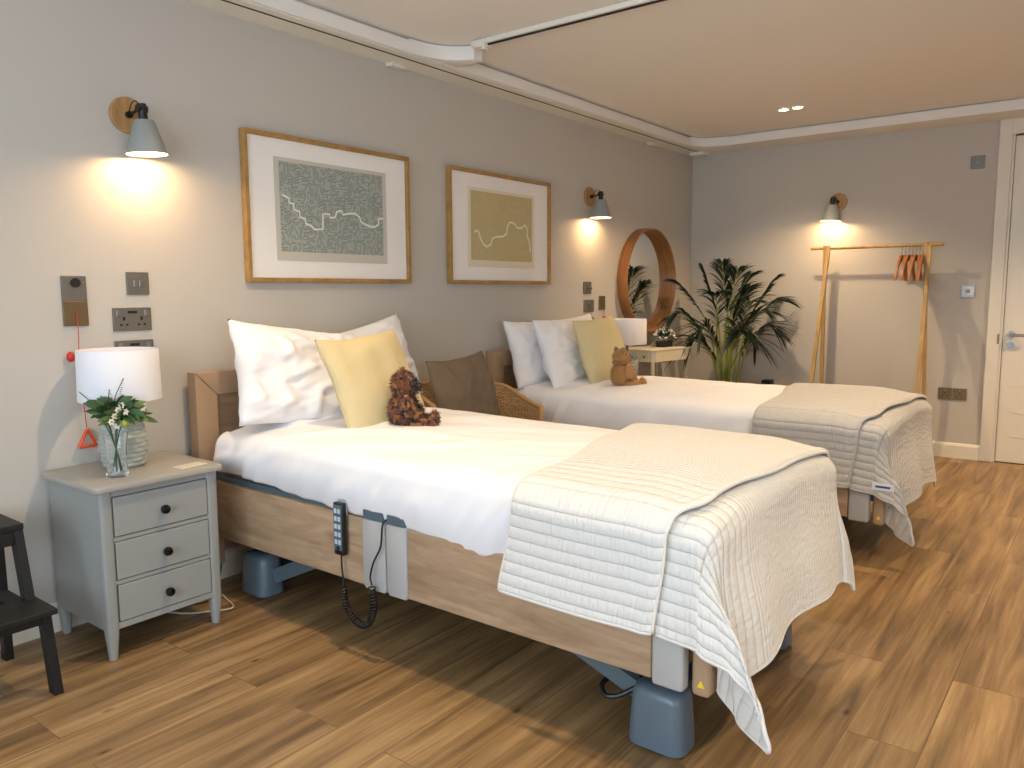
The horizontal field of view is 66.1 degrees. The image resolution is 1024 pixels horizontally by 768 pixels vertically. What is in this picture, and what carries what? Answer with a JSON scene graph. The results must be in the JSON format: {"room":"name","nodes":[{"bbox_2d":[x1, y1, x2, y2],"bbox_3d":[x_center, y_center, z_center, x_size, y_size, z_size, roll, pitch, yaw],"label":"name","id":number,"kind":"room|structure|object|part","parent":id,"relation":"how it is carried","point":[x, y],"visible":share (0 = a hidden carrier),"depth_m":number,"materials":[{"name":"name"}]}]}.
{"room":"care facility","nodes":[
{"label":"care facility","id":0,"kind":"room"},
{"bbox_2d":[0,0,692,603],"bbox_3d":[-0.915,-0.440,3.801,0.120,2.440,8.179,5,8,37],"label":"wall","id":1,"kind":"structure","parent":0,"point":[73,202],"depth_m":3.20,"materials":[{"name":"beige paint"}]},
{"bbox_2d":[60,276,86,300],"bbox_3d":[-1.579,-0.345,2.837,0.014,0.090,0.086,5,8,37],"label":"plate","id":2,"kind":"object","parent":1,"relation":"attached to","point":[73,288],"visible":1,"depth_m":2.83,"materials":[{"name":"silver metal"}]},
{"bbox_2d":[62,301,88,325],"bbox_3d":[-1.581,-0.256,2.849,0.008,0.090,0.086,5,8,37],"label":"plate","id":3,"kind":"object","parent":1,"relation":"attached to","point":[69,308],"visible":1,"depth_m":2.84,"materials":[{"name":"brown metal"}]},
{"bbox_2d":[66,311,97,448],"bbox_3d":[-1.569,-0.015,2.863,0.030,0.500,0.084,5,8,37],"label":"emergency pull cord","id":4,"kind":"object","parent":3,"relation":"hanging from","point":[70,356],"visible":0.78,"depth_m":2.87,"materials":[{"name":"red plastic"}]},
{"bbox_3d":[-1.569,-0.050,2.859,0.021,0.428,0.013,5,8,37],"label":"cord","id":5,"kind":"part","parent":4,"relation":"part of","materials":[{"name":"red fabric"}]},
{"bbox_3d":[-1.558,0.199,2.887,0.012,0.071,0.073,5,8,37],"label":"triangle handle","id":6,"kind":"part","parent":4,"relation":"part of","materials":[{"name":"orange plastic"}]},
{"bbox_2d":[0,546,254,649],"bbox_3d":[-0.860,0.723,3.889,0.016,0.108,7.923,5,8,37],"label":"baseboard","id":7,"kind":"structure","parent":1,"relation":"attached to","point":[233,565],"depth_m":2.92,"materials":[{"name":"beige paint"}]},
{"bbox_2d":[112,307,151,330],"bbox_3d":[-1.453,-0.248,3.013,0.012,0.088,0.148,5,8,37],"label":"wall socket","id":8,"kind":"object","parent":1,"relation":"attached to","point":[124,319],"visible":1,"depth_m":3.01,"materials":[{"name":"silver metal"}]},
{"bbox_2d":[115,339,153,346],"bbox_3d":[-1.451,-0.125,3.029,0.012,0.088,0.148,5,8,37],"label":"wall socket","id":9,"kind":"object","parent":1,"relation":"attached to","point":[146,342],"visible":0.38,"depth_m":3.03,"materials":[{"name":"silver metal"}]},
{"bbox_2d":[126,272,148,294],"bbox_3d":[-1.436,-0.386,3.020,0.012,0.086,0.086,5,8,37],"label":"light switch","id":10,"kind":"object","parent":1,"relation":"attached to","point":[137,283],"visible":1,"depth_m":3.02,"materials":[{"name":"silver metal"}]},
{"bbox_2d":[109,97,167,156],"bbox_3d":[-1.370,-0.958,2.912,0.172,0.219,0.159,5,8,37],"label":"wall lamp","id":11,"kind":"object","parent":1,"relation":"attached to","point":[129,116],"visible":1,"depth_m":2.89,"materials":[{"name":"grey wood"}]},
{"bbox_3d":[-1.389,-1.006,2.914,0.100,0.080,0.040,4,8,34],"label":"swivel arm","id":12,"kind":"part","parent":11,"relation":"part of","materials":[{"name":"black plastic"}]},
{"bbox_3d":[-1.354,-0.912,2.914,0.144,0.127,0.144,5,8,37],"label":"lamp shade","id":13,"kind":"part","parent":11,"relation":"part of","materials":[{"name":"grey metal"}]},
{"bbox_2d":[238,127,411,282],"bbox_3d":[-0.841,-0.806,3.730,0.032,0.646,0.979,5,8,37],"label":"framed print","id":14,"kind":"object","parent":1,"relation":"attached to","point":[314,211],"visible":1,"depth_m":3.67,"materials":[{"name":"brown wood"}]},
{"bbox_2d":[245,0,713,153],"bbox_3d":[-0.793,-1.604,3.565,0.205,0.074,7.939,5,8,37],"label":"trim","id":15,"kind":"structure","parent":1,"relation":"attached to","point":[295,8],"depth_m":4.16,"materials":[{"name":"white paint"}]},
{"bbox_2d":[445,165,550,283],"bbox_3d":[-0.056,-0.928,4.739,0.032,0.646,0.976,5,8,37],"label":"framed print","id":16,"kind":"object","parent":1,"relation":"attached to","point":[498,226],"visible":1,"depth_m":4.69,"materials":[{"name":"white paper"}]},
{"bbox_2d":[583,282,591,293],"bbox_3d":[0.543,-0.678,5.547,0.034,0.086,0.100,5,8,37],"label":"toggle switch","id":17,"kind":"object","parent":1,"relation":"attached to","point":[587,287],"visible":1,"depth_m":5.54,"materials":[{"name":"silver metal"}]},
{"bbox_2d":[584,300,593,311],"bbox_3d":[0.547,-0.553,5.585,0.012,0.088,0.128,5,8,37],"label":"wall socket","id":18,"kind":"object","parent":1,"relation":"attached to","point":[588,304],"visible":1,"depth_m":5.58,"materials":[{"name":"silver metal"}]},
{"bbox_2d":[584,187,610,218],"bbox_3d":[0.604,-1.260,5.450,0.172,0.216,0.144,5,8,37],"label":"wall lamp","id":19,"kind":"object","parent":1,"relation":"attached to","point":[600,210],"visible":1,"depth_m":5.42,"materials":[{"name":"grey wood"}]},
{"bbox_3d":[0.589,-1.307,5.457,0.098,0.079,0.036,5,8,37],"label":"swivel arm","id":20,"kind":"part","parent":19,"relation":"part of","materials":[{"name":"black plastic"}]},
{"bbox_3d":[0.616,-1.212,5.447,0.144,0.122,0.144,5,8,37],"label":"lamp shade","id":21,"kind":"part","parent":19,"relation":"part of","materials":[{"name":"grey metal"}]},
{"bbox_2d":[599,296,604,309],"bbox_3d":[0.655,-0.591,5.725,0.008,0.100,0.082,5,8,37],"label":"plate","id":22,"kind":"object","parent":1,"relation":"attached to","point":[601,298],"visible":1,"depth_m":5.72,"materials":[{"name":"brown metal"}]},
{"bbox_2d":[617,228,675,332],"bbox_3d":[1.066,-0.809,6.168,0.085,0.810,0.810,5,8,37],"label":"round mirror","id":23,"kind":"object","parent":1,"relation":"attached to","point":[646,259],"visible":0.91,"depth_m":6.21,"materials":[{"name":"brown wood"}]},
{"bbox_2d":[628,231,666,329],"bbox_3d":[1.038,-0.811,6.190,0.012,0.784,0.784,5,8,37],"label":"mirror glass","id":24,"kind":"object","parent":23,"relation":"attached to","point":[648,260],"depth_m":6.24,"materials":[{"name":"silver metal"}]},
{"bbox_2d":[0,456,1023,767],"bbox_3d":[1.355,1.012,2.212,5.840,0.100,8.179,5,8,37],"label":"floor","id":25,"kind":"structure","parent":0,"point":[920,665],"depth_m":2.47,"materials":[{"name":"brown wood"}]},
{"bbox_2d":[0,514,63,695],"bbox_3d":[-1.675,0.708,2.354,0.420,0.505,0.424,5,8,37],"label":"step stool","id":26,"kind":"object","parent":25,"relation":"on","point":[25,611],"visible":1,"depth_m":2.42,"materials":[{"name":"black wood"}]},
{"bbox_3d":[-1.698,0.687,2.617,0.058,0.485,0.036,5,8,37],"label":"leg","id":27,"kind":"part","parent":26,"relation":"part of","materials":[{"name":"black wood"}]},
{"bbox_3d":[-1.673,0.499,2.330,0.022,0.044,0.360,5,8,37],"label":"cross rail","id":28,"kind":"part","parent":26,"relation":"part of","materials":[{"name":"black wood"}]},
{"bbox_3d":[-1.543,0.733,2.257,0.020,0.032,0.360,5,8,37],"label":"cross rail","id":29,"kind":"part","parent":26,"relation":"part of","materials":[{"name":"black wood"}]},
{"bbox_3d":[-1.542,0.567,2.475,0.097,0.215,0.026,5,8,37],"label":"leg","id":30,"kind":"part","parent":26,"relation":"part of","materials":[{"name":"black wood"}]},
{"bbox_3d":[-1.557,0.707,2.503,0.365,0.040,0.020,5,8,37],"label":"rail","id":31,"kind":"part","parent":26,"relation":"part of","materials":[{"name":"black wood"}]},
{"bbox_3d":[-1.419,0.825,2.417,0.065,0.255,0.036,5,8,37],"label":"leg","id":32,"kind":"part","parent":26,"relation":"part of","materials":[{"name":"black wood"}]},
{"bbox_2d":[42,451,221,660],"bbox_3d":[-1.356,0.599,2.861,0.429,0.600,0.466,5,8,37],"label":"nightstand","id":33,"kind":"object","parent":25,"relation":"on","point":[142,545],"visible":1,"depth_m":2.72,"materials":[{"name":"grey paint"}]},
{"bbox_3d":[-1.617,0.617,2.824,0.042,0.576,0.042,5,8,37],"label":"leg","id":34,"kind":"part","parent":33,"relation":"part of","materials":[{"name":"grey paint"}]},
{"bbox_3d":[-1.341,0.640,2.613,0.042,0.576,0.042,5,8,37],"label":"leg","id":35,"kind":"part","parent":33,"relation":"part of","materials":[{"name":"grey paint"}]},
{"bbox_2d":[79,378,157,477],"bbox_3d":[-1.339,0.148,2.687,0.209,0.336,0.232,5,8,37],"label":"flower vase","id":36,"kind":"object","parent":33,"relation":"on","point":[108,411],"visible":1,"depth_m":2.66,"materials":[{"name":"clear glass"}]},
{"bbox_3d":[-1.352,0.241,2.690,0.080,0.150,0.080,5,8,37],"label":"glass","id":37,"kind":"part","parent":36,"relation":"part of","materials":[{"name":"white"}]},
{"bbox_2d":[75,347,162,467],"bbox_3d":[-1.412,0.085,2.842,0.277,0.422,0.277,-2,7,-10],"label":"table lamp","id":38,"kind":"object","parent":33,"relation":"on","point":[98,370],"visible":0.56,"depth_m":2.74,"materials":[{"name":"white fabric"}]},
{"bbox_3d":[-1.413,-0.035,2.828,0.277,0.180,0.277,5,8,37],"label":"lamp shade","id":39,"kind":"part","parent":38,"relation":"part of","materials":[{"name":"white fabric"}]},
{"bbox_3d":[-1.218,0.425,2.732,0.018,0.132,0.334,5,8,37],"label":"drawer","id":40,"kind":"part","parent":33,"relation":"part of","materials":[{"name":"grey paint"}]},
{"bbox_3d":[-1.217,0.574,2.750,0.018,0.128,0.334,5,8,37],"label":"drawer","id":41,"kind":"part","parent":33,"relation":"part of","materials":[{"name":"grey paint"}]},
{"bbox_3d":[-1.216,0.719,2.767,0.018,0.124,0.334,5,8,37],"label":"drawer","id":42,"kind":"part","parent":33,"relation":"part of","materials":[{"name":"grey paint"}]},
{"bbox_3d":[-1.199,0.432,2.718,0.030,0.033,0.033,5,8,37],"label":"knob","id":43,"kind":"part","parent":33,"relation":"part of","materials":[{"name":"black metal"}]},
{"bbox_3d":[-1.198,0.581,2.736,0.030,0.033,0.033,5,8,37],"label":"knob","id":44,"kind":"part","parent":33,"relation":"part of","materials":[{"name":"black metal"}]},
{"bbox_3d":[-1.197,0.726,2.753,0.030,0.033,0.033,5,8,37],"label":"knob","id":45,"kind":"part","parent":33,"relation":"part of","materials":[{"name":"black metal"}]},
{"bbox_2d":[172,461,207,469],"bbox_3d":[-1.164,0.294,2.842,0.060,0.006,0.110,4,8,31],"label":"card","id":46,"kind":"object","parent":33,"relation":"on","point":[193,464],"visible":1,"depth_m":2.83,"materials":[{"name":"beige paper"}]},
{"bbox_3d":[-1.109,0.604,2.911,0.042,0.576,0.042,5,8,37],"label":"leg","id":47,"kind":"part","parent":33,"relation":"part of","materials":[{"name":"grey paint"}]},
{"bbox_2d":[168,594,233,613],"bbox_3d":[-1.249,0.811,3.106,0.328,0.125,0.406,5,8,37],"label":"power cable","id":48,"kind":"object","parent":25,"relation":"on","point":[228,600],"visible":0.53,"depth_m":3.02,"materials":[{"name":"beige plastic"}]},
{"bbox_2d":[192,549,225,604],"bbox_3d":[-1.248,0.749,3.200,0.166,0.222,0.365,5,8,37],"label":"power cable","id":49,"kind":"object","parent":25,"relation":"on","point":[225,549],"visible":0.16,"depth_m":3.12,"materials":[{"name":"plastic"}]},
{"bbox_2d":[420,380,543,420],"bbox_3d":[-0.181,0.367,4.182,0.651,0.744,0.695,5,8,37],"label":"wicker chair","id":50,"kind":"object","parent":25,"relation":"on","point":[511,403],"visible":0.16,"depth_m":4.38,"materials":[{"name":"brown wicker"}]},
{"bbox_2d":[426,350,499,415],"bbox_3d":[-0.233,0.076,4.027,0.218,0.466,0.485,4,8,35],"label":"cushion","id":51,"kind":"object","parent":50,"relation":"on","point":[466,383],"visible":0.66,"depth_m":3.93,"materials":[{"name":"brown fabric"}]},
{"bbox_2d":[187,368,791,757],"bbox_3d":[-0.103,0.427,2.958,2.217,0.905,1.060,5,8,37],"label":"bed","id":52,"kind":"object","parent":25,"relation":"on","point":[291,535],"visible":0.42,"depth_m":2.49,"materials":[{"name":"beige laminate"}]},
{"bbox_3d":[-0.958,0.305,3.607,0.058,0.805,1.060,5,8,37],"label":"headboard","id":53,"kind":"part","parent":52,"relation":"part of","materials":[{"name":"beige laminate"}]},
{"bbox_3d":[-0.961,0.325,3.612,0.030,0.664,0.878,5,8,37],"label":"headboard panel","id":54,"kind":"part","parent":52,"relation":"part of","materials":[{"name":"brown wood"}]},
{"bbox_3d":[-0.098,0.414,2.952,2.060,0.052,0.960,5,8,37],"label":"deck frame","id":55,"kind":"part","parent":52,"relation":"part of","materials":[{"name":"blue metal"}]},
{"bbox_3d":[-0.696,0.649,2.956,0.663,0.340,0.030,5,8,37],"label":"lift arm","id":56,"kind":"part","parent":52,"relation":"part of","materials":[{"name":"blue metal"}]},
{"bbox_2d":[227,319,363,425],"bbox_3d":[-0.845,-0.030,3.307,0.299,0.502,0.752,6,9,41],"label":"pillow","id":57,"kind":"object","parent":52,"relation":"on","point":[282,376],"visible":0.62,"depth_m":3.12,"materials":[{"name":"white fabric"}]},
{"bbox_2d":[333,499,346,555],"bbox_3d":[-0.583,0.487,2.677,0.048,0.193,0.031,5,8,37],"label":"handset","id":58,"kind":"object","parent":52,"relation":"hanging from","point":[340,506],"visible":1,"depth_m":2.66,"materials":[{"name":"black plastic"}]},
{"bbox_2d":[340,519,386,628],"bbox_3d":[-0.502,0.626,2.623,0.212,0.393,0.058,3,7,27],"label":"coiled cord","id":59,"kind":"object","parent":52,"relation":"hanging from","point":[371,617],"visible":0.98,"depth_m":2.61,"materials":[{"name":"black plastic"}]},
{"bbox_2d":[340,314,424,394],"bbox_3d":[-0.717,-0.057,3.711,0.240,0.534,0.794,4,8,32],"label":"pillow","id":60,"kind":"object","parent":52,"relation":"on","point":[391,322],"visible":0.14,"depth_m":3.87,"materials":[{"name":"white fabric"}]},
{"bbox_2d":[213,407,618,555],"bbox_3d":[-0.156,0.293,2.973,1.857,0.288,1.026,5,8,37],"label":"duvet","id":61,"kind":"object","parent":52,"relation":"on","point":[456,480],"visible":0.62,"depth_m":2.65,"materials":[{"name":"white fabric"}]},
{"bbox_2d":[315,329,426,427],"bbox_3d":[-0.548,-0.006,3.134,0.228,0.404,0.450,4,8,31],"label":"cushion","id":62,"kind":"object","parent":61,"relation":"on","point":[360,369],"visible":0.72,"depth_m":3.01,"materials":[{"name":"yellow fabric"}]},
{"bbox_2d":[385,366,440,425],"bbox_3d":[-0.378,0.061,3.015,0.219,0.265,0.193,-1,7,-2],"label":"teddy bear","id":63,"kind":"object","parent":61,"relation":"on","point":[404,409],"visible":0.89,"depth_m":2.96},
{"bbox_2d":[497,423,854,753],"bbox_3d":[0.562,0.476,2.449,0.801,0.601,1.127,4,8,33],"label":"quilt","id":64,"kind":"object","parent":61,"relation":"on","point":[710,543],"visible":1,"depth_m":2.05,"materials":[{"name":"white fabric"}]},
{"bbox_3d":[0.056,0.680,2.375,0.817,0.332,0.030,5,8,37],"label":"lift arm","id":65,"kind":"part","parent":52,"relation":"part of","materials":[{"name":"blue metal"}]},
{"bbox_3d":[0.484,0.606,1.959,0.050,0.345,0.065,5,8,37],"label":"footboard post","id":66,"kind":"part","parent":52,"relation":"part of","materials":[{"name":"beige laminate"}]},
{"bbox_2d":[625,345,691,378],"bbox_3d":[1.123,0.111,6.090,0.340,0.790,0.559,5,8,37],"label":"table","id":67,"kind":"object","parent":25,"relation":"on","point":[652,354],"visible":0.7,"depth_m":5.92,"materials":[{"name":"beige paint"}]},
{"bbox_3d":[0.933,-0.205,5.874,0.200,0.066,0.014,5,8,37],"label":"drawer","id":68,"kind":"part","parent":67,"relation":"part of","materials":[{"name":"beige paint"}]},
{"bbox_3d":[1.043,0.184,5.861,0.028,0.700,0.028,5,8,37],"label":"leg","id":69,"kind":"part","parent":67,"relation":"part of","materials":[{"name":"beige paint"}]},
{"bbox_3d":[1.162,0.123,6.372,0.028,0.700,0.028,5,8,37],"label":"leg","id":70,"kind":"part","parent":67,"relation":"part of","materials":[{"name":"beige paint"}]},
{"bbox_2d":[653,327,675,346],"bbox_3d":[1.187,-0.370,6.121,0.181,0.155,0.233,5,8,37],"label":"flowering plant","id":71,"kind":"object","parent":67,"relation":"on","point":[664,343],"visible":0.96,"depth_m":6.08,"materials":[{"name":"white plant"}]},
{"bbox_3d":[1.188,-0.315,6.127,0.070,0.045,0.150,5,8,37],"label":"pot","id":72,"kind":"part","parent":71,"relation":"part of","materials":[{"name":"brown"}]},
{"bbox_3d":[1.368,0.141,6.214,0.028,0.700,0.028,5,8,37],"label":"leg","id":73,"kind":"part","parent":67,"relation":"part of","materials":[{"name":"beige paint"}]},
{"bbox_2d":[487,349,884,524],"bbox_3d":[1.053,0.258,4.494,2.217,0.870,1.060,5,8,37],"label":"bed","id":74,"kind":"object","parent":25,"relation":"on","point":[855,505],"visible":0.12,"depth_m":3.54,"materials":[{"name":"brown wood"}]},
{"bbox_3d":[0.198,0.154,5.146,0.058,0.805,1.060,5,8,37],"label":"headboard","id":75,"kind":"part","parent":74,"relation":"part of","materials":[{"name":"beige laminate"}]},
{"bbox_3d":[0.195,0.174,5.151,0.030,0.664,0.878,5,8,37],"label":"headboard panel","id":76,"kind":"part","parent":74,"relation":"part of","materials":[{"name":"brown wood"}]},
{"bbox_2d":[514,376,785,433],"bbox_3d":[1.000,0.152,4.513,1.860,0.340,1.033,5,8,37],"label":"duvet","id":77,"kind":"object","parent":74,"relation":"on","point":[706,404],"visible":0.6,"depth_m":4.23,"materials":[{"name":"white fabric"}]},
{"bbox_2d":[503,321,549,388],"bbox_3d":[0.217,-0.200,4.881,0.238,0.402,0.660,6,9,43],"label":"pillow","id":78,"kind":"object","parent":77,"relation":"on","point":[527,358],"visible":0.42,"depth_m":4.67,"materials":[{"name":"white fabric"}]},
{"bbox_2d":[532,313,591,387],"bbox_3d":[0.374,-0.208,4.842,0.236,0.435,0.654,5,8,38],"label":"pillow","id":79,"kind":"object","parent":77,"relation":"on","point":[562,363],"visible":0.75,"depth_m":4.64,"materials":[{"name":"white fabric"}]},
{"bbox_2d":[572,315,624,383],"bbox_3d":[0.549,-0.198,4.746,0.194,0.419,0.428,5,9,40],"label":"cushion","id":80,"kind":"object","parent":77,"relation":"on","point":[597,339],"visible":0.73,"depth_m":4.63,"materials":[{"name":"yellow fabric"}]},
{"bbox_2d":[610,346,646,385],"bbox_3d":[0.652,-0.092,4.471,0.209,0.255,0.183,-3,7,-20],"label":"teddy bear","id":81,"kind":"object","parent":77,"relation":"on","point":[622,372],"visible":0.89,"depth_m":4.42},
{"bbox_2d":[751,383,936,546],"bbox_3d":[1.697,0.322,4.002,0.783,0.604,1.125,4,8,33],"label":"quilt","id":82,"kind":"object","parent":77,"relation":"on","point":[878,440],"visible":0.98,"depth_m":3.57,"materials":[{"name":"grey fabric"}]},
{"bbox_3d":[1.640,0.455,3.498,0.050,0.345,0.065,5,8,37],"label":"footboard post","id":83,"kind":"part","parent":74,"relation":"part of","materials":[{"name":"beige laminate"}]},
{"bbox_2d":[655,258,803,382],"bbox_3d":[1.727,-0.247,6.166,1.196,1.476,0.785,-1,7,-3],"label":"potted palm","id":84,"kind":"object","parent":25,"relation":"on","point":[742,298],"visible":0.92,"depth_m":6.17,"materials":[{"name":"green plant"}]},
{"bbox_2d":[809,242,943,395],"bbox_3d":[2.590,-0.244,5.764,0.908,1.555,0.454,5,8,37],"label":"rail","id":85,"kind":"object","parent":25,"relation":"on","point":[922,353],"visible":0.81,"depth_m":5.71,"materials":[{"name":"brown wood"}]},
{"bbox_3d":[2.291,-0.262,5.935,0.026,1.555,0.364,6,9,44],"label":"leg","id":86,"kind":"part","parent":85,"relation":"part of","materials":[{"name":"brown wood"}]},
{"bbox_3d":[2.409,-0.283,6.106,0.027,1.555,0.134,4,8,30],"label":"leg","id":87,"kind":"part","parent":85,"relation":"part of","materials":[{"name":"brown wood"}]},
{"bbox_3d":[2.656,-1.007,5.766,0.908,0.023,0.023,5,8,37],"label":"rod","id":88,"kind":"part","parent":85,"relation":"part of","materials":[{"name":"brown wood"}]},
{"bbox_2d":[894,245,904,280],"bbox_3d":[2.805,-0.876,5.667,0.015,0.265,0.330,5,8,37],"label":"hanger","id":89,"kind":"object","parent":85,"relation":"hanging from","point":[900,259],"visible":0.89,"depth_m":5.59,"materials":[{"name":"brown wood"}]},
{"bbox_2d":[900,244,907,280],"bbox_3d":[2.823,-0.875,5.652,0.015,0.265,0.330,4,8,31],"label":"hanger","id":90,"kind":"object","parent":85,"relation":"hanging from","point":[904,256],"visible":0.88,"depth_m":5.64,"materials":[{"name":"brown wood"}]},
{"bbox_2d":[900,243,914,280],"bbox_3d":[2.842,-0.873,5.638,0.016,0.265,0.330,6,9,41],"label":"hanger","id":91,"kind":"object","parent":85,"relation":"hanging from","point":[907,258],"visible":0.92,"depth_m":5.58,"materials":[{"name":"brown wood"}]},
{"bbox_2d":[907,245,914,280],"bbox_3d":[2.860,-0.872,5.624,0.015,0.265,0.330,4,8,32],"label":"hanger","id":92,"kind":"object","parent":85,"relation":"hanging from","point":[912,255],"visible":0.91,"depth_m":5.60,"materials":[{"name":"brown wood"}]},
{"bbox_2d":[908,243,921,280],"bbox_3d":[2.879,-0.870,5.609,0.015,0.265,0.330,5,9,40],"label":"hanger","id":93,"kind":"object","parent":85,"relation":"hanging from","point":[915,257],"visible":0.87,"depth_m":5.54,"materials":[{"name":"brown wood"}]},
{"bbox_2d":[916,243,920,280],"bbox_3d":[2.898,-0.869,5.595,0.015,0.265,0.330,4,8,31],"label":"hanger","id":94,"kind":"object","parent":85,"relation":"hanging from","point":[919,255],"visible":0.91,"depth_m":5.52,"materials":[{"name":"brown wood"}]},
{"bbox_2d":[917,244,923,279],"bbox_3d":[2.916,-0.867,5.581,0.016,0.265,0.330,4,8,35],"label":"hanger","id":95,"kind":"object","parent":85,"relation":"hanging from","point":[922,255],"visible":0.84,"depth_m":5.50,"materials":[{"name":"brown wood"}]},
{"bbox_3d":[2.857,-0.214,5.500,0.025,1.555,0.361,4,8,35],"label":"leg","id":96,"kind":"part","parent":85,"relation":"part of","materials":[{"name":"brown wood"}]},
{"bbox_3d":[2.975,-0.235,5.672,0.143,1.555,0.031,-5,8,-33],"label":"leg","id":97,"kind":"part","parent":85,"relation":"part of","materials":[{"name":"brown wood"}]},
{"bbox_3d":[0.838,0.256,5.686,0.429,0.600,0.466,5,8,37],"label":"nightstand","id":98,"kind":"object","parent":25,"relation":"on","visible":0},
{"bbox_2d":[613,318,646,373],"bbox_3d":[0.830,-0.258,5.667,0.277,0.422,0.277,2,7,18],"label":"table lamp","id":99,"kind":"object","parent":98,"relation":"on","point":[633,331],"visible":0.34,"depth_m":5.53,"materials":[{"name":"white fabric"}]},
{"bbox_3d":[0.829,-0.378,5.653,0.277,0.180,0.277,5,8,37],"label":"lamp shade","id":100,"kind":"part","parent":99,"relation":"part of","materials":[{"name":"white fabric"}]},
{"bbox_2d":[297,0,1023,137],"bbox_3d":[1.341,-1.510,1.916,5.840,0.100,8.179,5,8,37],"label":"ceiling","id":101,"kind":"structure","parent":0,"point":[690,68],"depth_m":4.03,"materials":[{"name":"white paint"}]},
{"bbox_2d":[179,0,727,156],"bbox_3d":[-0.715,-1.577,3.477,0.440,0.100,7.850,5,8,37],"label":"track","id":102,"kind":"object","parent":101,"relation":"attached to","point":[455,56],"visible":0.98,"depth_m":3.92,"materials":[{"name":"white metal"}]},
{"bbox_2d":[471,0,666,50],"bbox_3d":[1.256,-1.532,2.757,3.660,0.049,0.060,5,8,37],"label":"gantry","id":103,"kind":"object","parent":101,"relation":"attached to","point":[484,43],"visible":1,"depth_m":3.53,"materials":[{"name":"white metal"}]},
{"bbox_2d":[778,106,803,110],"bbox_3d":[1.878,-1.855,5.301,0.172,0.007,0.080,5,8,37],"label":"recessed light","id":104,"kind":"object","parent":101,"relation":"in","point":[794,107],"visible":1,"depth_m":5.29,"materials":[{"name":"white glass"}]},
{"bbox_2d":[688,120,1023,444],"bbox_3d":[3.811,-0.634,5.230,5.600,2.440,0.120,5,8,37],"label":"wall","id":105,"kind":"structure","parent":0,"point":[764,208],"depth_m":6.00,"materials":[{"name":"beige paint"}]},
{"bbox_2d":[761,379,773,384],"bbox_3d":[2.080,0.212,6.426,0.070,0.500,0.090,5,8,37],"label":"wall socket","id":106,"kind":"object","parent":105,"relation":"attached to","point":[764,381],"visible":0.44,"depth_m":6.37,"materials":[{"name":"black plastic"}]},
{"bbox_2d":[821,193,846,221],"bbox_3d":[2.454,-1.352,6.013,0.163,0.220,0.172,5,8,37],"label":"wall lamp","id":107,"kind":"object","parent":105,"relation":"attached to","point":[838,201],"visible":1,"depth_m":5.99,"materials":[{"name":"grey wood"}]},
{"bbox_3d":[2.438,-1.306,6.013,0.144,0.128,0.144,5,8,37],"label":"lamp shade","id":108,"kind":"part","parent":107,"relation":"part of","materials":[{"name":"grey metal"}]},
{"bbox_3d":[2.470,-1.401,6.019,0.041,0.080,0.100,6,9,42],"label":"swivel arm","id":109,"kind":"part","parent":107,"relation":"part of","materials":[{"name":"black plastic"}]},
{"bbox_2d":[700,98,1023,153],"bbox_3d":[3.753,-1.781,4.863,5.400,0.074,0.309,5,8,37],"label":"trim","id":110,"kind":"structure","parent":105,"relation":"attached to","point":[1014,108],"depth_m":5.63,"materials":[{"name":"white paint"}]},
{"bbox_2d":[938,387,951,399],"bbox_3d":[3.157,0.069,5.739,0.088,0.086,0.012,5,8,37],"label":"wall socket","id":111,"kind":"object","parent":105,"relation":"attached to","point":[943,393],"visible":1,"depth_m":5.74,"materials":[{"name":"brown metal"}]},
{"bbox_2d":[932,441,979,460],"bbox_3d":[2.455,0.419,6.326,2.262,0.108,0.016,5,8,37],"label":"baseboard","id":112,"kind":"structure","parent":105,"relation":"attached to","point":[943,449],"depth_m":5.72,"materials":[{"name":"beige paint"}]},
{"bbox_2d":[952,388,966,400],"bbox_3d":[3.233,0.075,5.682,0.088,0.086,0.012,5,8,37],"label":"wall socket","id":113,"kind":"object","parent":105,"relation":"attached to","point":[958,393],"visible":1,"depth_m":5.68,"materials":[{"name":"brown metal"}]},
{"bbox_2d":[961,285,974,296],"bbox_3d":[3.238,-0.659,5.587,0.088,0.088,0.013,5,8,37],"label":"thermostat","id":114,"kind":"object","parent":105,"relation":"attached to","point":[966,290],"visible":1,"depth_m":5.58,"materials":[{"name":"white plastic"}]},
{"bbox_2d":[970,155,984,168],"bbox_3d":[3.243,-1.543,5.477,0.086,0.086,0.012,5,8,37],"label":"sensor","id":115,"kind":"object","parent":105,"relation":"attached to","point":[977,162],"visible":1,"depth_m":5.47,"materials":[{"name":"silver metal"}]},
{"bbox_2d":[979,117,1023,461],"bbox_3d":[3.768,-0.636,5.256,1.100,2.440,0.152,5,8,37],"label":"trim","id":116,"kind":"structure","parent":105,"relation":"attached to","point":[1009,128],"depth_m":5.46,"materials":[{"name":"beige paint"}]},
{"bbox_2d":[995,135,1023,463],"bbox_3d":[3.715,-0.541,5.229,0.809,2.246,0.108,5,8,37],"label":"door","id":117,"kind":"structure","parent":105,"relation":"in","point":[1010,422],"depth_m":5.46,"materials":[{"name":"beige paint"}]},
{"bbox_3d":[3.482,-0.336,5.410,0.141,0.052,0.068,5,8,37],"label":"handle","id":118,"kind":"part","parent":117,"relation":"part of","materials":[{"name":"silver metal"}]}
]}

